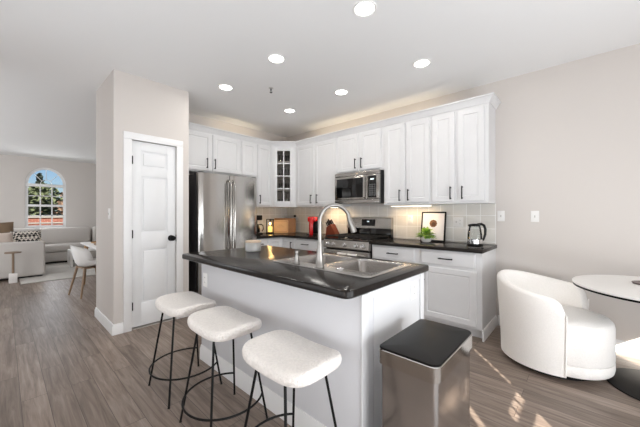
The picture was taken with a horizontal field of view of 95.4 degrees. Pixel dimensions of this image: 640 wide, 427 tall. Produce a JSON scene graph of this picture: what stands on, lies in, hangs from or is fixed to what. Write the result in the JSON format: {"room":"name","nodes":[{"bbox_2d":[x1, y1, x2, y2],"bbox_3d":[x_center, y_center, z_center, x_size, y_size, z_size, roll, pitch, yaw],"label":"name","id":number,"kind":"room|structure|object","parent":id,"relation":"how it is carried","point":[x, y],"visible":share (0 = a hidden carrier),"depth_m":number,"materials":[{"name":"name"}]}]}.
{"room":"kitchen","nodes":[
{"label":"kitchen","id":0,"kind":"room"},
{"bbox_2d":[0,154,95,230],"bbox_3d":[-7.925,-0.130,7.737,0.140,2.765,7.100,0,0,43],"label":"wall","id":1,"kind":"structure","parent":0,"point":[80,177],"depth_m":8.13,"materials":[{"name":"grey paint"}]},
{"bbox_2d":[25,168,65,228],"bbox_3d":[-7.582,-0.429,8.060,0.130,1.685,0.890,0,0,43],"label":"window","id":2,"kind":"structure","parent":1,"relation":"in","point":[27,184],"depth_m":8.04,"materials":[{"name":"white paint"}]},
{"bbox_2d":[97,73,110,320],"bbox_3d":[-2.408,-0.118,3.318,0.666,2.743,0.090,0,0,43],"label":"wall","id":3,"kind":"structure","parent":0,"point":[104,91],"depth_m":3.27,"materials":[{"name":"grey paint"}]},
{"bbox_2d":[95,307,123,335],"bbox_3d":[-2.402,1.198,3.297,0.842,0.110,0.100,0,0,43],"label":"baseboard","id":4,"kind":"structure","parent":3,"relation":"attached to","point":[113,329],"depth_m":3.08,"materials":[{"name":"white paint"}]},
{"bbox_2d":[111,69,188,329],"bbox_3d":[-1.901,-0.118,3.312,0.090,2.743,0.768,0,0,43],"label":"wall","id":5,"kind":"structure","parent":0,"point":[140,105],"depth_m":3.14,"materials":[{"name":"grey paint"}]},
{"bbox_2d":[123,131,182,332],"bbox_3d":[-1.857,0.192,3.280,0.018,2.122,0.612,0,0,43],"label":"trim","id":6,"kind":"structure","parent":5,"relation":"attached to","point":[127,136],"depth_m":3.09,"materials":[{"name":"white paint"}]},
{"bbox_2d":[132,140,175,327],"bbox_3d":[-1.861,0.221,3.282,0.110,2.020,0.471,0,0,43],"label":"door","id":7,"kind":"structure","parent":5,"relation":"in","point":[153,165],"depth_m":3.28,"materials":[{"name":"white paint"}]},
{"bbox_2d":[96,91,285,306],"bbox_3d":[-1.695,-0.118,4.635,0.078,2.743,2.996,0,0,43],"label":"wall","id":8,"kind":"structure","parent":0,"point":[193,118],"depth_m":5.05,"materials":[{"name":"grey paint"}]},
{"bbox_2d":[189,129,239,175],"bbox_3d":[-1.691,-0.889,4.323,0.363,0.595,0.999,0,0,43],"label":"upper cabinet","id":9,"kind":"object","parent":8,"relation":"attached to","point":[208,152],"visible":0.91,"depth_m":4.26,"materials":[{"name":"white paint"}]},
{"bbox_2d":[240,139,255,176],"bbox_3d":[-1.266,-0.889,4.812,0.329,0.595,0.294,0,0,43],"label":"upper cabinet","id":10,"kind":"object","parent":8,"relation":"attached to","point":[247,148],"visible":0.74,"depth_m":4.69,"materials":[{"name":"white paint"}]},
{"bbox_2d":[256,143,270,206],"bbox_3d":[-1.048,-0.649,5.024,0.363,1.075,0.311,0,0,43],"label":"upper cabinet","id":11,"kind":"object","parent":8,"relation":"attached to","point":[263,152],"visible":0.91,"depth_m":4.92,"materials":[{"name":"white paint"}]},
{"bbox_2d":[0,0,639,163],"bbox_3d":[-3.155,-1.576,3.366,13.000,0.172,7.300,0,0,43],"label":"ceiling","id":12,"kind":"structure","parent":0,"point":[195,47],"depth_m":2.69,"materials":[{"name":"white paint"}]},
{"bbox_2d":[218,84,233,90],"bbox_3d":[-1.112,-1.486,3.434,0.176,0.008,0.176,0,0,43],"label":"recessed light","id":13,"kind":"object","parent":12,"relation":"in","point":[225,87],"visible":1,"depth_m":3.43,"materials":[{"name":"white"}]},
{"bbox_2d":[220,85,231,89],"bbox_3d":[-1.112,-1.487,3.434,0.141,0.003,0.141,0,0,43],"label":"diffuser","id":14,"kind":"object","parent":13,"relation":"attached to","point":[223,87],"depth_m":3.43,"materials":[{"name":"white"}]},
{"bbox_2d":[267,54,285,63],"bbox_3d":[-0.419,-1.486,2.799,0.176,0.008,0.176,0,0,43],"label":"recessed light","id":15,"kind":"object","parent":12,"relation":"in","point":[273,58],"visible":1,"depth_m":2.79,"materials":[{"name":"white"}]},
{"bbox_2d":[269,55,283,62],"bbox_3d":[-0.419,-1.487,2.799,0.141,0.003,0.141,0,0,43],"label":"diffuser","id":16,"kind":"object","parent":15,"relation":"attached to","point":[272,58],"depth_m":2.79,"materials":[{"name":"white plastic"}]},
{"bbox_2d":[284,108,295,112],"bbox_3d":[-0.439,-1.486,4.213,0.176,0.008,0.176,0,0,43],"label":"recessed light","id":17,"kind":"object","parent":12,"relation":"in","point":[288,110],"visible":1,"depth_m":4.20,"materials":[{"name":"white"}]},
{"bbox_2d":[334,89,347,94],"bbox_3d":[0.262,-1.486,3.572,0.176,0.008,0.176,0,0,43],"label":"recessed light","id":18,"kind":"object","parent":12,"relation":"in","point":[339,91],"visible":1,"depth_m":3.57,"materials":[{"name":"white"}]},
{"bbox_2d":[336,90,346,94],"bbox_3d":[0.262,-1.487,3.572,0.141,0.003,0.141,0,0,43],"label":"diffuser","id":19,"kind":"object","parent":18,"relation":"attached to","point":[338,92],"depth_m":3.57,"materials":[{"name":"white"}]},
{"bbox_2d":[353,0,376,16],"bbox_3d":[0.325,-1.486,2.116,0.176,0.008,0.176,0,0,43],"label":"recessed light","id":20,"kind":"object","parent":12,"relation":"in","point":[364,8],"visible":1,"depth_m":2.11,"materials":[{"name":"white plastic"}]},
{"bbox_2d":[355,2,373,15],"bbox_3d":[0.325,-1.487,2.116,0.141,0.003,0.141,0,0,43],"label":"diffuser","id":21,"kind":"object","parent":20,"relation":"attached to","point":[361,8],"depth_m":2.11,"materials":[{"name":"white"}]},
{"bbox_2d":[413,59,430,67],"bbox_3d":[1.010,-1.486,2.886,0.176,0.008,0.176,0,0,43],"label":"recessed light","id":22,"kind":"object","parent":12,"relation":"in","point":[421,63],"visible":1,"depth_m":2.88,"materials":[{"name":"white"}]},
{"bbox_2d":[415,60,428,66],"bbox_3d":[1.010,-1.487,2.886,0.141,0.003,0.141,0,0,43],"label":"diffuser","id":23,"kind":"object","parent":22,"relation":"attached to","point":[418,63],"depth_m":2.88,"materials":[{"name":"white"}]},
{"bbox_2d":[0,275,639,426],"bbox_3d":[-3.155,1.313,3.366,13.000,0.120,7.300,0,0,43],"label":"floor","id":24,"kind":"structure","parent":0,"point":[60,366],"depth_m":2.15,"materials":[{"name":"grey wood"}]},
{"bbox_2d":[4,251,21,283],"bbox_3d":[-5.560,0.975,5.271,0.220,0.556,0.220,0,0,43],"label":"table","id":25,"kind":"object","parent":24,"relation":"on","point":[13,277],"visible":1,"depth_m":5.25,"materials":[{"name":"white stone"}]},
{"bbox_2d":[0,226,95,279],"bbox_3d":[-6.210,0.813,7.048,2.880,0.880,4.000,0,0,43],"label":"sectional sofa","id":26,"kind":"object","parent":24,"relation":"on","point":[31,261],"visible":0.62,"depth_m":5.76,"materials":[{"name":"grey fabric"}]},
{"bbox_2d":[0,232,12,242],"bbox_3d":[-6.310,0.582,5.707,0.253,0.402,0.440,0,0,32],"label":"throw pillow","id":27,"kind":"object","parent":26,"relation":"on","point":[4,237],"visible":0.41,"depth_m":5.78,"materials":[{"name":"beige fabric"}]},
{"bbox_2d":[0,222,13,232],"bbox_3d":[-6.856,0.482,6.116,0.284,0.601,0.640,0,0,31],"label":"throw pillow","id":28,"kind":"object","parent":26,"relation":"on","point":[5,227],"visible":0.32,"depth_m":6.28,"materials":[{"name":"brown fabric"}]},
{"bbox_2d":[14,228,36,230],"bbox_3d":[-7.736,0.613,7.130,0.280,0.480,1.140,0,0,43],"label":"cushion","id":29,"kind":"object","parent":26,"relation":"on","point":[15,229],"depth_m":7.31,"materials":[{"name":"grey fabric"}]},
{"bbox_2d":[10,230,41,241],"bbox_3d":[-6.198,0.581,6.160,0.282,0.424,0.480,0,0,35],"label":"throw pillow","id":30,"kind":"object","parent":26,"relation":"on","point":[18,236],"visible":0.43,"depth_m":6.13,"materials":[{"name":"fabric"}]},
{"bbox_2d":[39,226,90,243],"bbox_3d":[-6.965,0.613,7.970,0.280,0.480,1.060,0,0,43],"label":"cushion","id":31,"kind":"object","parent":26,"relation":"on","point":[50,235],"depth_m":7.86,"materials":[{"name":"grey fabric"}]},
{"bbox_2d":[45,242,88,252],"bbox_3d":[-6.641,0.880,7.673,0.640,0.175,1.080,0,0,43],"label":"seat cushion","id":32,"kind":"object","parent":26,"relation":"on","point":[50,247],"depth_m":7.39,"materials":[{"name":"grey fabric"}]},
{"bbox_2d":[91,226,95,240],"bbox_3d":[-6.162,0.613,8.847,0.280,0.480,1.240,0,0,43],"label":"cushion","id":33,"kind":"object","parent":26,"relation":"on","point":[93,230],"depth_m":8.34,"materials":[{"name":"grey fabric"}]},
{"bbox_2d":[19,262,95,283],"bbox_3d":[-5.355,1.246,6.819,2.390,0.014,2.380,0,0,43],"label":"area rug","id":34,"kind":"object","parent":24,"relation":"on","point":[55,271],"visible":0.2,"depth_m":6.01,"materials":[{"name":"white carpet"}]},
{"bbox_2d":[67,247,95,265],"bbox_3d":[-5.665,1.056,7.362,0.560,0.365,1.040,0,0,43],"label":"coffee table","id":35,"kind":"object","parent":34,"relation":"on","point":[69,253],"visible":0.39,"depth_m":6.94,"materials":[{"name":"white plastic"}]},
{"bbox_2d":[68,246,95,298],"bbox_3d":[-3.598,0.867,4.535,0.444,0.778,0.475,0,0,31],"label":"shell chair","id":36,"kind":"object","parent":24,"relation":"on","point":[84,260],"visible":0.7,"depth_m":4.37,"materials":[{"name":"white plastic"}]},
{"bbox_2d":[80,242,95,284],"bbox_3d":[-3.260,0.881,4.954,1.700,0.747,1.040,0,0,43],"label":"dining table","id":37,"kind":"object","parent":24,"relation":"on","point":[86,244],"visible":0.13,"depth_m":4.93,"materials":[{"name":"white plastic"}]},
{"bbox_2d":[148,291,221,408],"bbox_3d":[-1.000,0.936,2.113,0.468,0.634,0.424,0,0,43],"label":"bar stool","id":38,"kind":"object","parent":24,"relation":"on","point":[185,303],"visible":0.94,"depth_m":2.05,"materials":[{"name":"beige fabric"}]},
{"bbox_2d":[189,171,256,294],"bbox_3d":[-1.457,0.359,4.194,0.805,1.788,0.885,0,0,43],"label":"refrigerator","id":39,"kind":"object","parent":24,"relation":"on","point":[222,207],"visible":0.61,"depth_m":3.83,"materials":[{"name":"silver metal"}]},
{"bbox_2d":[179,306,267,426],"bbox_3d":[-0.594,0.936,1.742,0.468,0.634,0.424,0,0,43],"label":"bar stool","id":40,"kind":"object","parent":24,"relation":"on","point":[219,323],"visible":0.99,"depth_m":1.69,"materials":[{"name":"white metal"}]},
{"bbox_2d":[257,238,266,245],"bbox_3d":[-1.142,0.822,4.715,0.643,0.862,0.289,0,0,43],"label":"base cabinet","id":41,"kind":"object","parent":24,"relation":"on","point":[264,240],"visible":0.15,"depth_m":4.57,"materials":[{"name":"white paint"}]},
{"bbox_2d":[267,237,295,248],"bbox_3d":[-0.632,0.822,5.068,0.916,0.862,0.918,0,0,43],"label":"base cabinet","id":42,"kind":"object","parent":24,"relation":"on","point":[285,242],"visible":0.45,"depth_m":4.75,"materials":[{"name":"white paint"}]},
{"bbox_2d":[257,232,336,239],"bbox_3d":[-0.496,0.371,4.738,1.549,0.037,1.206,0,0,43],"label":"countertop","id":43,"kind":"structure","parent":42,"relation":"on","point":[300,235],"depth_m":4.67,"materials":[{"name":"stone"}]},
{"bbox_2d":[257,215,263,234],"bbox_3d":[-1.098,0.191,4.900,0.241,0.325,0.202,0,0,43],"label":"coffee machine","id":44,"kind":"object","parent":43,"relation":"on","point":[259,217],"visible":0.38,"depth_m":4.84,"materials":[{"name":"black plastic"}]},
{"bbox_2d":[266,219,273,233],"bbox_3d":[-0.873,0.226,5.093,0.128,0.255,0.128,0,0,-8],"label":"lantern","id":45,"kind":"object","parent":43,"relation":"on","point":[269,227],"visible":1,"depth_m":5.04,"materials":[{"name":"black metal"}]},
{"bbox_2d":[267,226,272,232],"bbox_3d":[-0.873,0.290,5.093,0.090,0.125,0.090,0,0,43],"label":"candle","id":46,"kind":"object","parent":45,"relation":"on","point":[269,227],"depth_m":5.06,"materials":[{"name":"yellow wax"}]},
{"bbox_2d":[274,220,287,232],"bbox_3d":[-0.717,0.236,5.311,0.275,0.232,0.054,0,0,-4],"label":"cutting board","id":47,"kind":"object","parent":43,"relation":"on","point":[280,226],"visible":0.94,"depth_m":5.30,"materials":[{"name":"brown wood"}]},
{"bbox_2d":[274,218,295,232],"bbox_3d":[-0.649,0.220,5.379,0.400,0.265,0.061,0,0,-2],"label":"cutting board","id":48,"kind":"object","parent":43,"relation":"on","point":[291,221],"visible":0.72,"depth_m":5.38,"materials":[{"name":"brown wood"}]},
{"bbox_2d":[306,216,317,234],"bbox_3d":[-0.096,0.201,4.814,0.205,0.305,0.265,0,0,14],"label":"coffee maker","id":49,"kind":"object","parent":43,"relation":"on","point":[313,220],"visible":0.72,"depth_m":4.72,"materials":[{"name":"red plastic"}]},
{"bbox_2d":[326,224,339,234],"bbox_3d":[0.200,0.261,4.592,0.200,0.185,0.110,0,0,43],"label":"knife block","id":50,"kind":"object","parent":43,"relation":"on","point":[331,229],"visible":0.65,"depth_m":4.56,"materials":[{"name":"brown wood"}]},
{"bbox_2d":[242,330,341,426],"bbox_3d":[-0.152,0.936,1.337,0.468,0.634,0.424,0,0,43],"label":"bar stool","id":51,"kind":"object","parent":24,"relation":"on","point":[287,358],"visible":1,"depth_m":1.29,"materials":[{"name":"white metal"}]},
{"bbox_2d":[296,238,325,250],"bbox_3d":[0.036,0.822,4.643,0.639,0.862,0.643,0,0,43],"label":"base cabinet","id":52,"kind":"object","parent":24,"relation":"on","point":[303,244],"visible":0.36,"depth_m":4.46,"materials":[{"name":"white paint"}]},
{"bbox_2d":[200,264,423,426],"bbox_3d":[-0.156,0.822,2.231,1.675,0.863,0.779,0,0,43],"label":"kitchen island","id":53,"kind":"object","parent":24,"relation":"on","point":[356,327],"visible":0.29,"depth_m":1.63,"materials":[{"name":"white paint"}]},
{"bbox_2d":[203,273,206,286],"bbox_3d":[-0.974,0.563,2.467,0.071,0.116,0.008,0,0,43],"label":"wall outlet","id":54,"kind":"object","parent":53,"relation":"attached to","point":[204,274],"visible":1,"depth_m":2.46,"materials":[{"name":"white plastic"}]},
{"bbox_2d":[182,245,428,298],"bbox_3d":[-0.233,0.368,2.243,1.807,0.040,0.918,0,0,43],"label":"island countertop","id":55,"kind":"structure","parent":53,"relation":"on","point":[260,264],"depth_m":1.77,"materials":[{"name":"stone"}]},
{"bbox_2d":[245,240,260,251],"bbox_3d":[-0.621,0.299,2.705,0.144,0.097,0.144,0,0,43],"label":"candle jar","id":56,"kind":"object","parent":55,"relation":"on","point":[250,245],"visible":1,"depth_m":2.65,"materials":[{"name":"white ceramic"}]},
{"bbox_2d":[315,203,356,267],"bbox_3d":[0.099,0.138,1.884,0.274,0.409,0.117,0,0,8],"label":"kitchen faucet","id":57,"kind":"object","parent":55,"relation":"on","point":[319,256],"visible":1,"depth_m":1.86,"materials":[{"name":"silver metal"}]},
{"bbox_2d":[273,253,411,277],"bbox_3d":[0.135,0.426,2.047,0.843,0.187,0.550,0,0,43],"label":"sink","id":58,"kind":"object","parent":55,"relation":"in","point":[354,266],"visible":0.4,"depth_m":2.08,"materials":[{"name":"silver metal"}]},
{"bbox_2d":[294,250,299,263],"bbox_3d":[-0.149,0.297,1.994,0.042,0.090,0.078,0,0,28],"label":"soap dispenser","id":59,"kind":"object","parent":58,"relation":"on","point":[297,251],"visible":1,"depth_m":1.97,"materials":[{"name":"silver metal"}]},
{"bbox_2d":[323,217,392,257],"bbox_3d":[0.525,0.640,4.131,0.762,1.165,0.699,0,0,43],"label":"gas range","id":60,"kind":"object","parent":24,"relation":"on","point":[369,229],"visible":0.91,"depth_m":4.09,"materials":[{"name":"silver metal"}]},
{"bbox_2d":[324,237,390,241],"bbox_3d":[0.528,0.356,4.135,0.762,0.017,0.560,0,0,43],"label":"cooktop","id":61,"kind":"object","parent":60,"relation":"in","point":[329,239],"depth_m":3.98,"materials":[{"name":"black metal"}]},
{"bbox_2d":[372,245,419,263],"bbox_3d":[1.076,0.822,3.690,0.629,0.862,0.643,0,0,43],"label":"drawer","id":62,"kind":"object","parent":24,"relation":"on","point":[402,254],"visible":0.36,"depth_m":3.45,"materials":[{"name":"white paint"}]},
{"bbox_2d":[379,319,471,426],"bbox_3d":[0.518,0.924,1.398,0.279,0.658,0.482,0,0,43],"label":"trash can","id":63,"kind":"object","parent":24,"relation":"on","point":[425,366],"visible":1,"depth_m":1.27,"materials":[{"name":"silver metal"}]},
{"bbox_2d":[420,249,496,341],"bbox_3d":[1.547,0.822,3.259,0.646,0.862,0.643,0,0,43],"label":"base cabinet","id":64,"kind":"object","parent":24,"relation":"on","point":[460,287],"depth_m":3.02,"materials":[{"name":"white paint"}]},
{"bbox_2d":[370,238,496,253],"bbox_3d":[1.314,0.371,3.473,1.271,0.037,0.626,0,0,43],"label":"countertop","id":65,"kind":"structure","parent":64,"relation":"on","point":[433,245],"depth_m":3.28,"materials":[{"name":"stone"}]},
{"bbox_2d":[415,227,436,241],"bbox_3d":[1.306,0.257,3.576,0.237,0.191,0.243,0,0,-3],"label":"potted plant","id":66,"kind":"object","parent":65,"relation":"on","point":[425,237],"visible":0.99,"depth_m":3.54,"materials":[{"name":"green plant"}]},
{"bbox_2d":[420,212,446,241],"bbox_3d":[1.445,0.165,3.716,0.310,0.374,0.071,0,0,43],"label":"picture frame","id":67,"kind":"object","parent":65,"relation":"on","point":[436,221],"visible":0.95,"depth_m":3.69,"materials":[{"name":"white paper"}]},
{"bbox_2d":[467,223,486,245],"bbox_3d":[1.715,0.227,3.183,0.198,0.252,0.159,0,0,27],"label":"electric kettle","id":68,"kind":"object","parent":65,"relation":"on","point":[470,241],"visible":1,"depth_m":3.16,"materials":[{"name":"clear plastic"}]},
{"bbox_2d":[497,269,615,380],"bbox_3d":[1.952,0.893,2.465,0.776,0.720,0.778,0,0,43],"label":"barrel chair","id":69,"kind":"object","parent":24,"relation":"on","point":[548,326],"visible":1,"depth_m":2.22,"materials":[{"name":"beige fabric"}]},
{"bbox_2d":[561,304,615,368],"bbox_3d":[1.987,0.962,2.420,0.663,0.318,0.633,0,0,43],"label":"seat cushion","id":70,"kind":"object","parent":69,"relation":"on","point":[591,336],"depth_m":2.12,"materials":[{"name":"beige fabric"}]},
{"bbox_2d":[572,275,639,400],"bbox_3d":[2.420,0.892,2.041,0.986,0.722,0.986,0,0,43],"label":"pedestal table","id":71,"kind":"object","parent":24,"relation":"on","point":[626,380],"visible":0.9,"depth_m":2.15,"materials":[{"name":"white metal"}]},
{"bbox_2d":[286,43,639,343],"bbox_3d":[1.656,-0.118,3.672,6.320,2.743,0.128,0,0,43],"label":"wall","id":72,"kind":"structure","parent":0,"point":[567,135],"depth_m":2.90,"materials":[{"name":"grey paint"}]},
{"bbox_2d":[271,146,300,207],"bbox_3d":[-0.641,-0.649,5.280,0.618,1.075,0.618,0,0,43],"label":"upper cabinet","id":73,"kind":"object","parent":72,"relation":"attached to","point":[277,195],"visible":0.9,"depth_m":5.05,"materials":[{"name":"white paint"}]},
{"bbox_2d":[277,161,289,166],"bbox_3d":[-0.641,-0.908,5.290,0.555,0.012,0.555,0,0,43],"label":"shelf","id":74,"kind":"object","parent":73,"relation":"attached to","point":[278,165],"depth_m":5.36,"materials":[{"name":"white wood"}]},
{"bbox_2d":[277,177,289,179],"bbox_3d":[-0.641,-0.658,5.290,0.555,0.012,0.555,0,0,43],"label":"shelf","id":75,"kind":"object","parent":73,"relation":"attached to","point":[278,178],"depth_m":5.42,"materials":[{"name":"white wood"}]},
{"bbox_2d":[277,190,289,192],"bbox_3d":[-0.641,-0.408,5.290,0.555,0.012,0.555,0,0,43],"label":"shelf","id":76,"kind":"object","parent":73,"relation":"attached to","point":[278,191],"depth_m":5.32,"materials":[{"name":"white wood"}]},
{"bbox_2d":[296,137,349,206],"bbox_3d":[0.020,-0.649,4.848,0.941,1.075,0.363,0,0,43],"label":"upper cabinet","id":77,"kind":"object","parent":72,"relation":"attached to","point":[316,162],"visible":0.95,"depth_m":4.71,"materials":[{"name":"white paint"}]},
{"bbox_2d":[338,126,383,173],"bbox_3d":[0.656,-0.889,4.265,0.784,0.595,0.363,0,0,43],"label":"upper cabinet","id":78,"kind":"object","parent":72,"relation":"attached to","point":[363,150],"visible":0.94,"depth_m":4.12,"materials":[{"name":"white paint"}]},
{"bbox_2d":[335,169,383,204],"bbox_3d":[0.618,-0.362,4.235,0.760,0.449,0.436,0,0,43],"label":"microwave","id":79,"kind":"object","parent":78,"relation":"attached to","point":[362,187],"visible":0.93,"depth_m":4.06,"materials":[{"name":"silver metal"}]},
{"bbox_2d":[408,215,412,223],"bbox_3d":[1.230,0.078,3.970,0.071,0.116,0.008,0,0,43],"label":"wall outlet","id":80,"kind":"object","parent":72,"relation":"attached to","point":[410,217],"visible":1,"depth_m":3.96,"materials":[{"name":"white plastic"}]},
{"bbox_2d":[384,116,437,204],"bbox_3d":[1.180,-0.649,3.785,0.634,1.075,0.363,0,0,43],"label":"upper cabinet","id":81,"kind":"object","parent":72,"relation":"attached to","point":[407,144],"visible":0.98,"depth_m":3.65,"materials":[{"name":"white paint"}]},
{"bbox_2d":[391,204,431,206],"bbox_3d":[1.183,-0.102,3.799,0.550,0.018,0.060,0,0,43],"label":"light","id":82,"kind":"object","parent":81,"relation":"attached to","point":[429,204],"visible":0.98,"depth_m":3.81,"materials":[{"name":"white plastic"}]},
{"bbox_2d":[453,217,462,226],"bbox_3d":[1.686,0.103,3.550,0.114,0.116,0.012,0,0,43],"label":"wall outlet","id":83,"kind":"object","parent":72,"relation":"attached to","point":[457,221],"visible":1,"depth_m":3.55,"materials":[{"name":"white plastic"}]},
{"bbox_2d":[431,102,494,204],"bbox_3d":[1.639,-0.649,3.364,0.609,1.075,0.363,0,0,43],"label":"upper cabinet","id":84,"kind":"object","parent":72,"relation":"attached to","point":[463,139],"visible":0.99,"depth_m":3.22,"materials":[{"name":"white paint"}]},
{"bbox_2d":[189,92,500,145],"bbox_3d":[0.173,-1.210,4.157,4.014,0.075,1.563,0,0,13],"label":"trim","id":85,"kind":"structure","parent":84,"relation":"attached to","point":[491,97],"depth_m":3.99,"materials":[{"name":"white paint"}]},
{"bbox_2d":[497,211,504,220],"bbox_3d":[2.022,0.028,3.253,0.071,0.116,0.012,0,0,43],"label":"light switch","id":86,"kind":"object","parent":72,"relation":"attached to","point":[500,214],"visible":1,"depth_m":3.25,"materials":[{"name":"white plastic"}]},
{"bbox_2d":[531,211,538,221],"bbox_3d":[2.248,0.031,3.045,0.071,0.116,0.012,0,0,43],"label":"light switch","id":87,"kind":"object","parent":72,"relation":"attached to","point":[534,214],"visible":1,"depth_m":3.04,"materials":[{"name":"white plastic"}]},
{"bbox_2d":[498,315,639,356],"bbox_3d":[2.933,1.198,2.414,2.537,0.110,0.016,0,0,43],"label":"baseboard","id":88,"kind":"structure","parent":72,"relation":"attached to","point":[624,347],"depth_m":2.59,"materials":[{"name":"white paint"}]},
{"label":"outside","id":89,"kind":"structure","parent":0,"visible":0},
{"bbox_3d":[-26.702,4.353,31.251,58.400,0.200,90.000,0,0,43],"label":"ground","id":90,"kind":"structure","parent":89,"visible":0},
{"bbox_2d":[28,191,41,214],"bbox_3d":[-21.628,0.964,20.091,3.735,6.578,3.911,0,0,43],"label":"tree","id":91,"kind":"object","parent":90,"relation":"on","point":[30,199],"visible":0.07,"depth_m":20.86,"materials":[{"name":"green plant"}]},
{"bbox_2d":[32,173,50,214],"bbox_3d":[-25.564,0.234,26.705,3.820,8.039,3.917,0,0,43],"label":"tree","id":92,"kind":"object","parent":90,"relation":"on","point":[39,175],"visible":0.16,"depth_m":26.59,"materials":[{"name":"green plant"}]},
{"bbox_2d":[28,182,62,214],"bbox_3d":[-22.804,0.826,23.952,3.754,6.854,3.548,0,0,43],"label":"tree","id":93,"kind":"object","parent":90,"relation":"on","point":[45,191],"visible":0.22,"depth_m":23.53,"materials":[{"name":"green plant"}]},
{"bbox_2d":[28,216,62,224],"bbox_3d":[-17.259,2.208,17.444,5.180,4.090,18.200,0,0,43],"label":"brick house","id":94,"kind":"structure","parent":90,"relation":"on","point":[32,220],"depth_m":16.02,"materials":[{"name":"red brick"}]},
{"bbox_2d":[53,192,62,214],"bbox_3d":[-19.236,0.873,23.412,3.612,6.759,3.692,0,0,43],"label":"tree","id":95,"kind":"object","parent":90,"relation":"on","point":[60,209],"visible":0.02,"depth_m":22.40,"materials":[{"name":"green plant"}]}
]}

